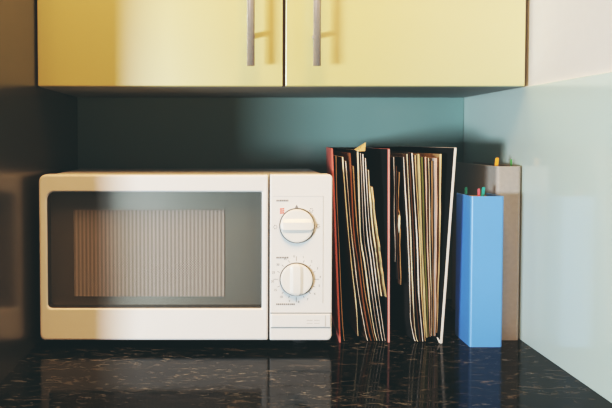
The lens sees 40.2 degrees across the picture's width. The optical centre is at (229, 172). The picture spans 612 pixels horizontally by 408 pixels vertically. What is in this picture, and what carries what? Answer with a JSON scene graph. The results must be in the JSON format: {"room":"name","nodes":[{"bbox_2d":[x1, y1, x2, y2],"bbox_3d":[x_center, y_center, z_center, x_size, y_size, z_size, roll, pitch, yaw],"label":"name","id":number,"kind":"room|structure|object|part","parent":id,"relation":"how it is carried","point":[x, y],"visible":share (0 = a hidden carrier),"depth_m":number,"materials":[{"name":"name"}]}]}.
{"room":"kitchen","nodes":[
{"label":"kitchen","id":0,"kind":"room"},
{"bbox_2d":[0,0,77,382],"bbox_3d":[-0.364,-0.475,1.397,0.100,1.500,0.600,0,2,0],"label":"wall","id":1,"kind":"structure","parent":0,"point":[39,137],"depth_m":1.25,"materials":[{"name":"paint"}]},
{"bbox_2d":[468,0,611,96],"bbox_3d":[0.534,-0.443,1.120,0.094,1.540,1.156,0,2,0],"label":"wall","id":2,"kind":"structure","parent":0,"point":[565,39],"depth_m":1.20,"materials":[{"name":"white paint"}]},
{"bbox_2d":[463,72,611,402],"bbox_3d":[0.484,0.077,1.144,0.006,0.418,1.140,0,2,0],"label":"backsplash","id":3,"kind":"structure","parent":2,"relation":"attached to","point":[559,133],"depth_m":1.20,"materials":[{"name":"paint"}]},
{"bbox_3d":[0.083,-0.469,1.745,0.995,1.540,0.094,0,2,0],"label":"wall","id":4,"kind":"structure","parent":0,"visible":0},
{"bbox_2d":[77,97,463,298],"bbox_3d":[0.084,0.053,1.717,0.795,0.418,0.006,0,2,0],"label":"backsplash","id":5,"kind":"structure","parent":4,"relation":"attached to","point":[112,132],"depth_m":1.71,"materials":[{"name":"teal paint"}]},
{"bbox_2d":[37,0,525,96],"bbox_3d":[0.084,-0.498,1.486,0.793,0.702,0.408,0,2,0],"label":"upper cabinet","id":6,"kind":"object","parent":4,"relation":"attached to","point":[87,48],"visible":1,"depth_m":1.34,"materials":[{"name":"yellow laminate"}]},
{"bbox_3d":[-0.113,-0.491,1.338,0.397,0.700,0.014,0,2,0],"label":"door","id":7,"kind":"part","parent":6,"relation":"part of","materials":[{"name":"yellow laminate"}]},
{"bbox_3d":[0.033,-0.329,1.313,0.012,0.320,0.048,0,2,0],"label":"handle","id":8,"kind":"part","parent":6,"relation":"part of","materials":[{"name":"silver metal"}]},
{"bbox_3d":[0.137,-0.329,1.313,0.012,0.320,0.048,0,2,0],"label":"handle","id":9,"kind":"part","parent":6,"relation":"part of","materials":[{"name":"silver metal"}]},
{"bbox_3d":[0.284,-0.491,1.338,0.388,0.700,0.014,0,2,0],"label":"door","id":10,"kind":"part","parent":6,"relation":"part of","materials":[{"name":"yellow laminate"}]},
{"bbox_2d":[0,299,611,407],"bbox_3d":[0.036,0.300,1.297,0.901,0.040,0.866,0,2,0],"label":"countertop","id":11,"kind":"structure","parent":4,"relation":"attached to","point":[354,372],"depth_m":1.17,"materials":[{"name":"black stone"}]},
{"bbox_2d":[39,169,331,342],"bbox_3d":[-0.070,0.134,1.469,0.462,0.278,0.345,0,2,0],"label":"microwave oven","id":12,"kind":"object","parent":11,"relation":"on","point":[126,254],"visible":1,"depth_m":1.33,"materials":[{"name":"white plastic"}]},
{"bbox_3d":[-0.119,0.121,1.337,0.339,0.185,0.002,0,2,0],"label":"panel","id":13,"kind":"part","parent":12,"relation":"part of","materials":[{"name":"grey glass"}]},
{"bbox_3d":[0.104,0.168,1.304,0.050,0.050,0.005,0,2,0],"label":"knob","id":14,"kind":"part","parent":12,"relation":"part of","materials":[{"name":"white plastic"}]},
{"bbox_3d":[0.105,0.083,1.301,0.053,0.053,0.005,0,2,0],"label":"knob","id":15,"kind":"part","parent":12,"relation":"part of","materials":[{"name":"white plastic"}]},
{"bbox_3d":[0.112,0.133,1.325,0.098,0.263,0.036,0,2,0],"label":"control panel","id":16,"kind":"part","parent":12,"relation":"part of","materials":[{"name":"white plastic"}]},
{"bbox_2d":[307,315,325,326],"bbox_3d":[0.136,0.234,1.310,0.030,0.018,0.002,0,2,0],"label":"print","id":17,"kind":"object","parent":12,"relation":"on","point":[312,320],"depth_m":1.31},
{"bbox_2d":[333,155,344,340],"bbox_3d":[0.188,0.119,1.476,0.016,0.304,0.240,0,2,4],"label":"booklet","id":18,"kind":"object","parent":11,"relation":"on","point":[334,156],"visible":0.27,"depth_m":1.37,"materials":[{"name":"black paper"}]},
{"bbox_2d":[326,147,389,342],"bbox_3d":[0.212,0.114,1.477,0.098,0.317,0.253,0,2,0],"label":"folder","id":19,"kind":"object","parent":11,"relation":"on","point":[377,159],"visible":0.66,"depth_m":1.38,"materials":[{"name":"cardboard"}]},
{"bbox_2d":[335,155,357,335],"bbox_3d":[0.197,0.116,1.477,0.029,0.294,0.237,0,2,0],"label":"booklet","id":20,"kind":"object","parent":19,"relation":"in","point":[349,306],"visible":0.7,"depth_m":1.42,"materials":[{"name":"paper"}]},
{"bbox_2d":[333,151,370,339],"bbox_3d":[0.213,0.117,1.476,0.039,0.309,0.239,0,2,0],"label":"booklet","id":21,"kind":"object","parent":19,"relation":"in","point":[346,156],"visible":0.23,"depth_m":1.37,"materials":[{"name":"brown paper"}]},
{"bbox_2d":[343,160,367,340],"bbox_3d":[0.207,0.123,1.477,0.039,0.296,0.237,0,2,0],"label":"booklet","id":22,"kind":"object","parent":19,"relation":"in","point":[361,327],"visible":0.23,"depth_m":1.37,"materials":[{"name":"paper"}]},
{"bbox_2d":[337,142,376,340],"bbox_3d":[0.222,0.108,1.475,0.041,0.326,0.240,0,2,0],"label":"booklet","id":23,"kind":"object","parent":19,"relation":"in","point":[354,153],"visible":0.2,"depth_m":1.37,"materials":[{"name":"paper"}]},
{"bbox_2d":[359,153,379,340],"bbox_3d":[0.227,0.117,1.476,0.035,0.309,0.239,0,2,-1],"label":"booklet","id":24,"kind":"object","parent":19,"relation":"in","point":[360,166],"visible":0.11,"depth_m":1.36,"materials":[{"name":"paper"}]},
{"bbox_2d":[366,170,381,295],"bbox_3d":[0.229,0.094,1.475,0.024,0.207,0.239,0,2,-4],"label":"booklet","id":25,"kind":"object","parent":19,"relation":"in","point":[368,181],"visible":0.16,"depth_m":1.36,"materials":[{"name":"beige paper"}]},
{"bbox_2d":[364,158,384,340],"bbox_3d":[0.234,0.121,1.476,0.036,0.301,0.240,0,2,-2],"label":"booklet","id":26,"kind":"object","parent":19,"relation":"in","point":[365,171],"visible":0.14,"depth_m":1.36,"materials":[{"name":"white paper"}]},
{"bbox_2d":[370,186,386,296],"bbox_3d":[0.234,0.108,1.474,0.026,0.180,0.243,0,2,-5],"label":"booklet","id":27,"kind":"object","parent":19,"relation":"in","point":[379,260],"visible":0.2,"depth_m":1.36,"materials":[{"name":"beige paper"}]},
{"bbox_2d":[351,165,374,340],"bbox_3d":[0.219,0.127,1.476,0.039,0.288,0.239,0,2,0],"label":"booklet","id":28,"kind":"object","parent":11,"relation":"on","point":[352,167],"visible":0.27,"depth_m":1.36,"materials":[{"name":"brown paper"}]},
{"bbox_2d":[361,154,382,340],"bbox_3d":[0.231,0.117,1.476,0.036,0.307,0.240,0,2,-1],"label":"booklet","id":29,"kind":"object","parent":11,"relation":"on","point":[362,158],"visible":0.14,"depth_m":1.36,"materials":[{"name":"white paper"}]},
{"bbox_2d":[365,146,456,343],"bbox_3d":[0.308,0.113,1.474,0.115,0.319,0.259,0,2,0],"label":"folder","id":30,"kind":"object","parent":11,"relation":"on","point":[448,162],"visible":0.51,"depth_m":1.36,"materials":[{"name":"cardboard"}]},
{"bbox_2d":[390,157,395,261],"bbox_3d":[0.262,0.055,1.471,0.005,0.171,0.243,0,2,-3],"label":"booklet","id":31,"kind":"object","parent":30,"relation":"in","point":[392,172],"visible":0.21,"depth_m":1.36,"materials":[{"name":"paper"}]},
{"bbox_2d":[390,166,398,279],"bbox_3d":[0.266,0.077,1.471,0.006,0.186,0.245,0,2,-3],"label":"booklet","id":32,"kind":"object","parent":30,"relation":"in","point":[394,272],"visible":0.25,"depth_m":1.36,"materials":[{"name":"black paper"}]},
{"bbox_2d":[390,172,400,284],"bbox_3d":[0.268,0.086,1.472,0.007,0.185,0.245,0,2,-4],"label":"booklet","id":33,"kind":"object","parent":30,"relation":"in","point":[398,173],"visible":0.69,"depth_m":1.35,"materials":[{"name":"brown paper"}]},
{"bbox_2d":[390,156,414,340],"bbox_3d":[0.283,0.120,1.475,0.023,0.302,0.243,0,2,-5],"label":"booklet","id":34,"kind":"object","parent":30,"relation":"in","point":[400,307],"visible":0.37,"depth_m":1.38,"materials":[{"name":"black paper"}]},
{"bbox_2d":[390,153,417,341],"bbox_3d":[0.286,0.118,1.474,0.022,0.307,0.245,0,2,-5],"label":"booklet","id":35,"kind":"object","parent":30,"relation":"in","point":[405,156],"visible":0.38,"depth_m":1.36,"materials":[{"name":"white paper"}]},
{"bbox_2d":[390,151,420,340],"bbox_3d":[0.287,0.116,1.474,0.022,0.310,0.245,0,2,-7],"label":"booklet","id":36,"kind":"object","parent":30,"relation":"in","point":[417,329],"visible":0.17,"depth_m":1.36,"materials":[{"name":"paper"}]},
{"bbox_2d":[409,153,422,341],"bbox_3d":[0.291,0.117,1.474,0.022,0.309,0.246,0,2,-7],"label":"booklet","id":37,"kind":"object","parent":30,"relation":"in","point":[411,154],"visible":0.21,"depth_m":1.36,"materials":[{"name":"white paper"}]},
{"bbox_2d":[413,155,424,340],"bbox_3d":[0.295,0.118,1.475,0.021,0.306,0.245,0,2,-7],"label":"booklet","id":38,"kind":"object","parent":30,"relation":"in","point":[414,156],"visible":0.15,"depth_m":1.36,"materials":[{"name":"paper"}]},
{"bbox_2d":[413,154,426,337],"bbox_3d":[0.298,0.115,1.474,0.019,0.301,0.246,0,2,-8],"label":"booklet","id":39,"kind":"object","parent":30,"relation":"in","point":[417,155],"visible":0.17,"depth_m":1.35,"materials":[{"name":"beige paper"}]},
{"bbox_2d":[420,157,428,336],"bbox_3d":[0.304,0.116,1.474,0.016,0.295,0.246,0,2,-7],"label":"booklet","id":40,"kind":"object","parent":30,"relation":"in","point":[421,158],"visible":0.15,"depth_m":1.35,"materials":[{"name":"beige paper"}]},
{"bbox_2d":[423,157,430,336],"bbox_3d":[0.308,0.117,1.475,0.013,0.295,0.243,0,2,-7],"label":"booklet","id":41,"kind":"object","parent":30,"relation":"in","point":[424,158],"visible":0.13,"depth_m":1.36,"materials":[{"name":"beige paper"}]},
{"bbox_2d":[413,153,441,332],"bbox_3d":[0.323,0.111,1.475,0.006,0.294,0.243,0,2,-9],"label":"booklet","id":42,"kind":"object","parent":30,"relation":"in","point":[438,156],"visible":0.15,"depth_m":1.36,"materials":[{"name":"beige paper"}]},
{"bbox_2d":[426,158,431,335],"bbox_3d":[0.311,0.116,1.475,0.010,0.292,0.244,0,2,-8],"label":"booklet","id":43,"kind":"object","parent":30,"relation":"in","point":[427,159],"visible":0.18,"depth_m":1.36,"materials":[{"name":"beige paper"}]},
{"bbox_2d":[426,157,436,335],"bbox_3d":[0.316,0.116,1.474,0.006,0.291,0.247,0,2,-9],"label":"booklet","id":44,"kind":"object","parent":30,"relation":"in","point":[434,160],"visible":0.11,"depth_m":1.35,"materials":[{"name":"beige paper"}]},
{"bbox_2d":[429,161,433,335],"bbox_3d":[0.312,0.119,1.474,0.007,0.287,0.246,0,2,-8],"label":"booklet","id":45,"kind":"object","parent":30,"relation":"in","point":[430,162],"visible":0.11,"depth_m":1.35,"materials":[{"name":"beige paper"}]},
{"bbox_2d":[455,193,503,346],"bbox_3d":[0.409,0.156,1.366,0.052,0.242,0.087,0,2,0],"label":"magazine file","id":46,"kind":"object","parent":11,"relation":"on","point":[479,219],"visible":1,"depth_m":1.32,"materials":[{"name":"blue plastic"}]},
{"bbox_2d":[481,187,484,195],"bbox_3d":[0.410,0.031,1.345,0.007,0.016,0.001,0,2,0],"label":"tab","id":47,"kind":"object","parent":46,"relation":"attached to","point":[483,188],"visible":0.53,"depth_m":1.34,"materials":[{"name":"teal plastic"}]},
{"bbox_2d":[452,162,520,339],"bbox_3d":[0.458,0.127,1.499,0.041,0.288,0.265,0,2,0],"label":"magazine file","id":48,"kind":"object","parent":11,"relation":"on","point":[502,180],"visible":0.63,"depth_m":1.37,"materials":[{"name":"cardboard"}]},
{"bbox_2d":[494,158,498,165],"bbox_3d":[0.448,-0.018,1.393,0.008,0.016,0.001,0,2,0],"label":"tab","id":49,"kind":"object","parent":48,"relation":"attached to","point":[496,159],"visible":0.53,"depth_m":1.39,"materials":[{"name":"yellow plastic"}]}
]}

